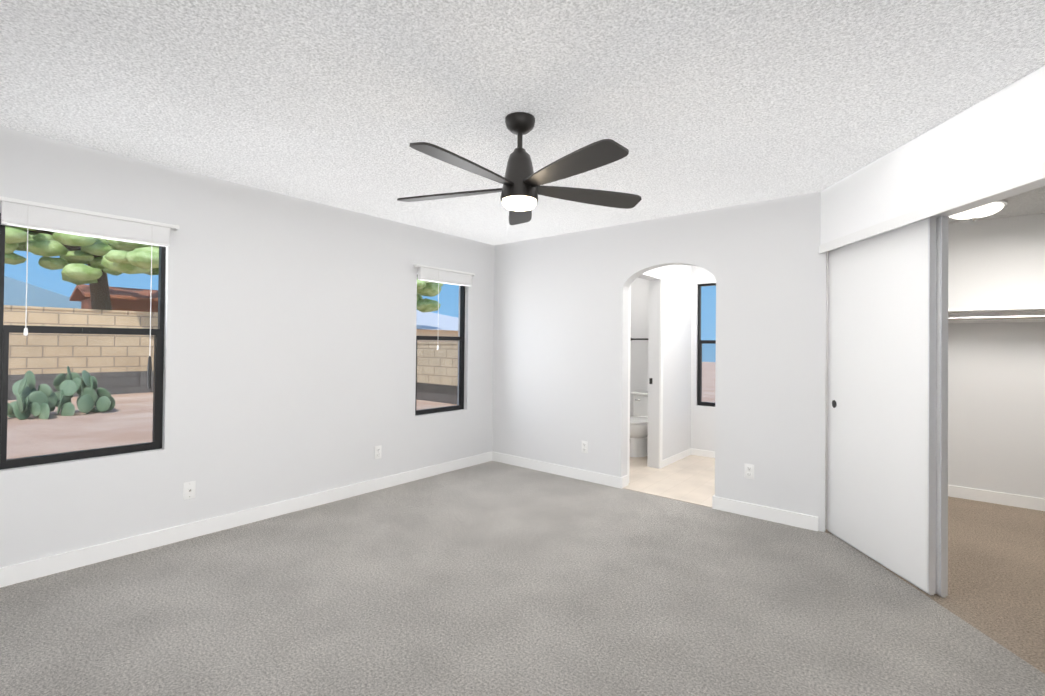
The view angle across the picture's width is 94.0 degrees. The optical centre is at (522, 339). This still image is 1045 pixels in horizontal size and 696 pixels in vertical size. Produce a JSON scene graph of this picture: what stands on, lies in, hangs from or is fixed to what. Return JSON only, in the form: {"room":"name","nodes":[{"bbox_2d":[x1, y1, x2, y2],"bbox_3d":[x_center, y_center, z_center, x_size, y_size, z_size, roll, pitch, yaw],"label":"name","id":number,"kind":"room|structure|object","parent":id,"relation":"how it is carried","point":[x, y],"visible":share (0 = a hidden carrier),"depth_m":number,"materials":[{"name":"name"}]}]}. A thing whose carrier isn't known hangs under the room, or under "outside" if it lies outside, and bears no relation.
{"room":"empty bedroom","nodes":[
{"label":"empty bedroom","id":0,"kind":"room"},
{"bbox_2d":[0,127,494,567],"bbox_3d":[-1.454,0.121,4.296,0.150,2.440,7.350,0,-1,40],"label":"wall","id":1,"kind":"structure","parent":0,"point":[289,372],"depth_m":3.56,"materials":[{"name":"white paint"}]},
{"bbox_2d":[0,213,165,469],"bbox_3d":[-2.591,0.014,2.905,0.066,1.378,0.745,0,-1,40],"label":"window","id":2,"kind":"structure","parent":1,"relation":"in","point":[157,390],"depth_m":2.88,"materials":[{"name":"black"}]},
{"bbox_2d":[0,196,178,388],"bbox_3d":[-2.508,-0.221,2.841,0.074,1.052,0.835,0,-1,40],"label":"window blind","id":3,"kind":"object","parent":2,"relation":"attached to","point":[38,216],"visible":1,"depth_m":2.80,"materials":[{"name":"white plastic"}]},
{"bbox_2d":[183,481,195,499],"bbox_3d":[-2.214,1.003,3.243,0.020,0.114,0.070,0,-1,40],"label":"outlet","id":4,"kind":"object","parent":1,"relation":"attached to","point":[189,488],"visible":1,"depth_m":3.24,"materials":[{"name":"white plastic"}]},
{"bbox_2d":[0,451,492,587],"bbox_3d":[-1.992,1.278,3.518,0.014,0.100,5.200,0,-1,40],"label":"baseboard","id":5,"kind":"structure","parent":1,"relation":"attached to","point":[33,569],"depth_m":3.30,"materials":[{"name":"white wood"}]},
{"bbox_2d":[375,445,381,458],"bbox_3d":[-1.294,1.009,4.367,0.010,0.114,0.070,0,-1,40],"label":"electrical outlet","id":6,"kind":"object","parent":1,"relation":"attached to","point":[378,452],"visible":1,"depth_m":4.36,"materials":[{"name":"white plastic"}]},
{"bbox_2d":[415,274,464,414],"bbox_3d":[-0.858,0.054,5.005,0.066,1.378,0.689,0,-1,40],"label":"window","id":7,"kind":"structure","parent":1,"relation":"in","point":[461,340],"depth_m":5.14,"materials":[{"name":"black"}]},
{"bbox_2d":[414,264,474,349],"bbox_3d":[-0.775,-0.306,4.944,0.071,0.822,0.779,0,-1,40],"label":"window blind","id":8,"kind":"object","parent":7,"relation":"attached to","point":[440,275],"visible":1,"depth_m":4.89,"materials":[{"name":"white plastic"}]},
{"bbox_2d":[0,461,1044,695],"bbox_3d":[1.164,1.395,0.912,8.200,0.120,5.200,0,-1,40],"label":"floor carpet","id":9,"kind":"object","parent":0,"point":[492,578],"visible":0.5,"depth_m":2.40,"materials":[{"name":"grey carpet"}]},
{"bbox_2d":[0,0,1044,244],"bbox_3d":[1.760,-1.152,1.667,8.450,0.120,7.350,0,-1,40],"label":"ceiling","id":10,"kind":"structure","parent":0,"point":[692,106],"depth_m":2.15,"materials":[{"name":"white paint"}]},
{"bbox_2d":[397,112,641,224],"bbox_3d":[-0.030,-0.877,2.394,1.301,0.452,1.261,0,-1,40],"label":"ceiling fan","id":11,"kind":"object","parent":10,"relation":"hanging from","point":[522,188],"visible":1,"depth_m":2.36,"materials":[{"name":"black metal"}]},
{"bbox_2d":[949,199,1007,220],"bbox_3d":[3.542,-0.990,3.825,0.380,0.122,0.380,0,-1,40],"label":"closet ceiling light","id":12,"kind":"object","parent":10,"relation":"attached to","point":[974,214],"visible":0.62,"depth_m":3.73,"materials":[{"name":"white glass"}]},
{"bbox_2d":[492,192,827,531],"bbox_3d":[0.956,0.149,4.556,3.235,2.440,0.120,0,-1,40],"label":"wall","id":13,"kind":"structure","parent":0,"point":[560,349],"depth_m":4.05,"materials":[{"name":"white paint"}]},
{"bbox_2d":[492,452,627,488],"bbox_3d":[0.303,1.317,4.999,1.608,0.100,0.034,0,-1,40],"label":"baseboard","id":14,"kind":"structure","parent":13,"relation":"attached to","point":[595,477],"depth_m":4.89,"materials":[{"name":"white wood"}]},
{"bbox_2d":[582,441,587,452],"bbox_3d":[0.605,1.046,4.745,0.070,0.114,0.010,0,-1,40],"label":"electrical outlet","id":15,"kind":"object","parent":13,"relation":"attached to","point":[584,446],"visible":1,"depth_m":4.74,"materials":[{"name":"white plastic"}]},
{"bbox_2d":[744,464,753,479],"bbox_3d":[1.763,1.025,3.789,0.070,0.114,0.010,0,-1,40],"label":"electrical outlet","id":16,"kind":"object","parent":13,"relation":"attached to","point":[749,472],"visible":1,"depth_m":3.79,"materials":[{"name":"white plastic"}]},
{"bbox_2d":[712,495,817,530],"bbox_3d":[1.838,1.320,3.732,0.741,0.100,0.034,0,-1,40],"label":"baseboard","id":17,"kind":"structure","parent":13,"relation":"attached to","point":[781,516],"depth_m":3.70,"materials":[{"name":"white wood"}]},
{"bbox_2d":[638,265,691,468],"bbox_3d":[1.463,0.162,5.317,0.130,2.440,1.700,0,-1,40],"label":"wall","id":18,"kind":"structure","parent":0,"point":[677,318],"depth_m":5.47,"materials":[{"name":"white paint"}]},
{"bbox_2d":[627,270,663,474],"bbox_3d":[1.250,0.329,4.945,0.015,2.086,0.820,0,-1,40],"label":"door frame","id":19,"kind":"structure","parent":18,"relation":"attached to","point":[653,274],"depth_m":5.21,"materials":[{"name":"white wood"}]},
{"bbox_2d":[662,448,691,467],"bbox_3d":[1.764,1.347,5.572,0.014,0.074,0.830,0,-1,40],"label":"baseboard","id":20,"kind":"structure","parent":18,"relation":"attached to","point":[681,455],"depth_m":5.55,"materials":[{"name":"white wood"}]},
{"bbox_2d":[630,266,715,451],"bbox_3d":[2.100,0.176,5.971,3.200,2.440,0.120,0,-1,40],"label":"wall","id":21,"kind":"structure","parent":0,"point":[702,427],"depth_m":5.93,"materials":[{"name":"white paint"}]},
{"bbox_2d":[631,338,647,340],"bbox_3d":[1.637,-0.006,6.234,0.650,0.043,0.069,0,-1,40],"label":"towel rail","id":22,"kind":"object","parent":21,"relation":"attached to","point":[639,339],"visible":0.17,"depth_m":6.30,"materials":[{"name":"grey metal"}]},
{"bbox_2d":[692,448,714,457],"bbox_3d":[2.658,1.355,5.402,1.610,0.074,0.014,0,-1,40],"label":"baseboard","id":23,"kind":"structure","parent":21,"relation":"attached to","point":[698,452],"depth_m":5.81,"materials":[{"name":"white wood"}]},
{"bbox_2d":[697,283,715,406],"bbox_3d":[2.431,0.061,5.696,0.760,1.470,0.066,0,-1,40],"label":"bathroom window","id":24,"kind":"structure","parent":21,"relation":"in","point":[700,342],"depth_m":5.90,"materials":[{"name":"black"}]},
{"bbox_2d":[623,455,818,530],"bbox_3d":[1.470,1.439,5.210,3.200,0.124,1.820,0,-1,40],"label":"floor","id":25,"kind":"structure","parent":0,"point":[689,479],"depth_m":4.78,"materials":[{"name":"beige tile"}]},
{"bbox_2d":[630,391,647,456],"bbox_3d":[1.453,1.025,5.943,0.440,0.720,0.706,0,-1,40],"label":"toilet","id":26,"kind":"object","parent":25,"relation":"on","point":[638,433],"visible":0.42,"depth_m":5.77,"materials":[{"name":"white ceramic"}]},
{"bbox_2d":[820,65,1044,244],"bbox_3d":[2.054,0.116,0.203,0.180,2.440,6.600,1,-1,3],"label":"wall","id":27,"kind":"structure","parent":0,"point":[1000,134],"depth_m":2.39,"materials":[{"name":"white paint"}]},
{"bbox_2d":[827,217,935,594],"bbox_3d":[2.195,0.355,3.048,0.035,2.016,0.900,1,-1,1],"label":"closet door","id":28,"kind":"structure","parent":27,"relation":"in","point":[881,441],"depth_m":2.92,"materials":[{"name":"white wood"}]},
{"bbox_2d":[819,162,1044,253],"bbox_3d":[2.176,-0.659,2.533,0.187,0.060,1.950,1,-1,3],"label":"trim","id":29,"kind":"structure","parent":27,"relation":"attached to","point":[1026,180],"depth_m":2.34,"materials":[{"name":"white wood"}]},
{"bbox_2d":[936,216,947,597],"bbox_3d":[2.242,0.355,3.027,0.035,2.016,0.900,1,-1,1],"label":"closet door","id":30,"kind":"structure","parent":27,"relation":"in","point":[941,406],"depth_m":2.58,"materials":[{"name":"white wood"}]},
{"bbox_2d":[821,496,1044,673],"bbox_3d":[2.952,1.409,0.565,5.000,0.121,6.940,0,-1,40],"label":"floor","id":31,"kind":"structure","parent":0,"point":[996,572],"depth_m":2.85,"materials":[{"name":"beige carpet"}]},
{"bbox_2d":[948,213,1044,498],"bbox_3d":[5.212,0.181,3.300,5.200,2.440,0.120,0,-1,40],"label":"wall","id":32,"kind":"structure","parent":0,"point":[996,407],"depth_m":4.17,"materials":[{"name":"white paint"}]},
{"bbox_2d":[948,306,1044,322],"bbox_3d":[5.073,-0.130,3.141,4.913,0.255,0.309,0,-1,40],"label":"closet shelf","id":33,"kind":"object","parent":32,"relation":"attached to","point":[1003,314],"depth_m":4.06,"materials":[{"name":"white wood"}]},
{"bbox_2d":[948,485,1044,510],"bbox_3d":[5.170,1.350,3.226,4.965,0.100,0.014,0,-1,40],"label":"baseboard","id":34,"kind":"structure","parent":32,"relation":"attached to","point":[1021,501],"depth_m":4.15,"materials":[{"name":"white wood"}]},
{"label":"outside","id":35,"kind":"structure","parent":0,"visible":0},
{"bbox_2d":[7,362,715,458],"bbox_3d":[-11.911,1.237,15.075,90.000,0.310,80.000,0,-1,40],"label":"ground","id":36,"kind":"structure","parent":35,"point":[73,445],"depth_m":5.91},
{"bbox_2d":[4,276,80,308],"bbox_3d":[-19.912,-0.819,12.445,11.900,4.700,12.600,0,-1,40],"label":"mountain","id":37,"kind":"structure","parent":36,"relation":"on","point":[42,295],"depth_m":13.03,"materials":[{"name":"blue"}]},
{"bbox_2d":[7,366,114,419],"bbox_3d":[-6.445,0.740,6.742,0.713,0.738,1.265,0,-1,40],"label":"cactus","id":38,"kind":"object","parent":36,"relation":"on","point":[67,397],"depth_m":6.76,"materials":[{"name":"green plant"}]},
{"bbox_2d":[3,305,157,399],"bbox_3d":[-15.417,0.278,0.612,0.240,2.040,33.200,0,-1,40],"label":"fence","id":39,"kind":"object","parent":36,"relation":"on","point":[115,317],"depth_m":9.15,"materials":[{"name":"beige brick"}]},
{"bbox_2d":[5,225,158,309],"bbox_3d":[-8.446,-1.180,10.332,5.506,5.662,9.357,0,-1,40],"label":"tree","id":40,"kind":"object","parent":36,"relation":"on","point":[62,248],"depth_m":8.92,"materials":[{"name":"green plant"}]},
{"bbox_2d":[70,284,157,311],"bbox_3d":[-10.467,0.083,12.738,2.000,2.900,1.800,0,-1,40],"label":"shed","id":41,"kind":"object","parent":36,"relation":"on","point":[140,302],"depth_m":12.33,"materials":[{"name":"brown wood"}]},
{"bbox_2d":[417,278,442,312],"bbox_3d":[-5.024,-0.640,18.032,4.312,4.777,4.649,0,-1,40],"label":"tree","id":42,"kind":"object","parent":36,"relation":"on","point":[429,305],"depth_m":18.23,"materials":[{"name":"green plant"}]},
{"bbox_2d":[416,310,457,341],"bbox_3d":[-6.796,0.444,24.808,10.400,4.100,11.400,0,-1,40],"label":"mountain","id":43,"kind":"structure","parent":36,"relation":"on","point":[440,324],"depth_m":21.88,"materials":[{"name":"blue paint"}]},
{"bbox_2d":[417,342,457,403],"bbox_3d":[-1.593,0.982,10.845,8.099,1.850,0.240,0,-1,40],"label":"fence","id":44,"kind":"object","parent":36,"relation":"on","point":[449,355],"depth_m":10.97,"materials":[{"name":"beige brick"}]}
]}

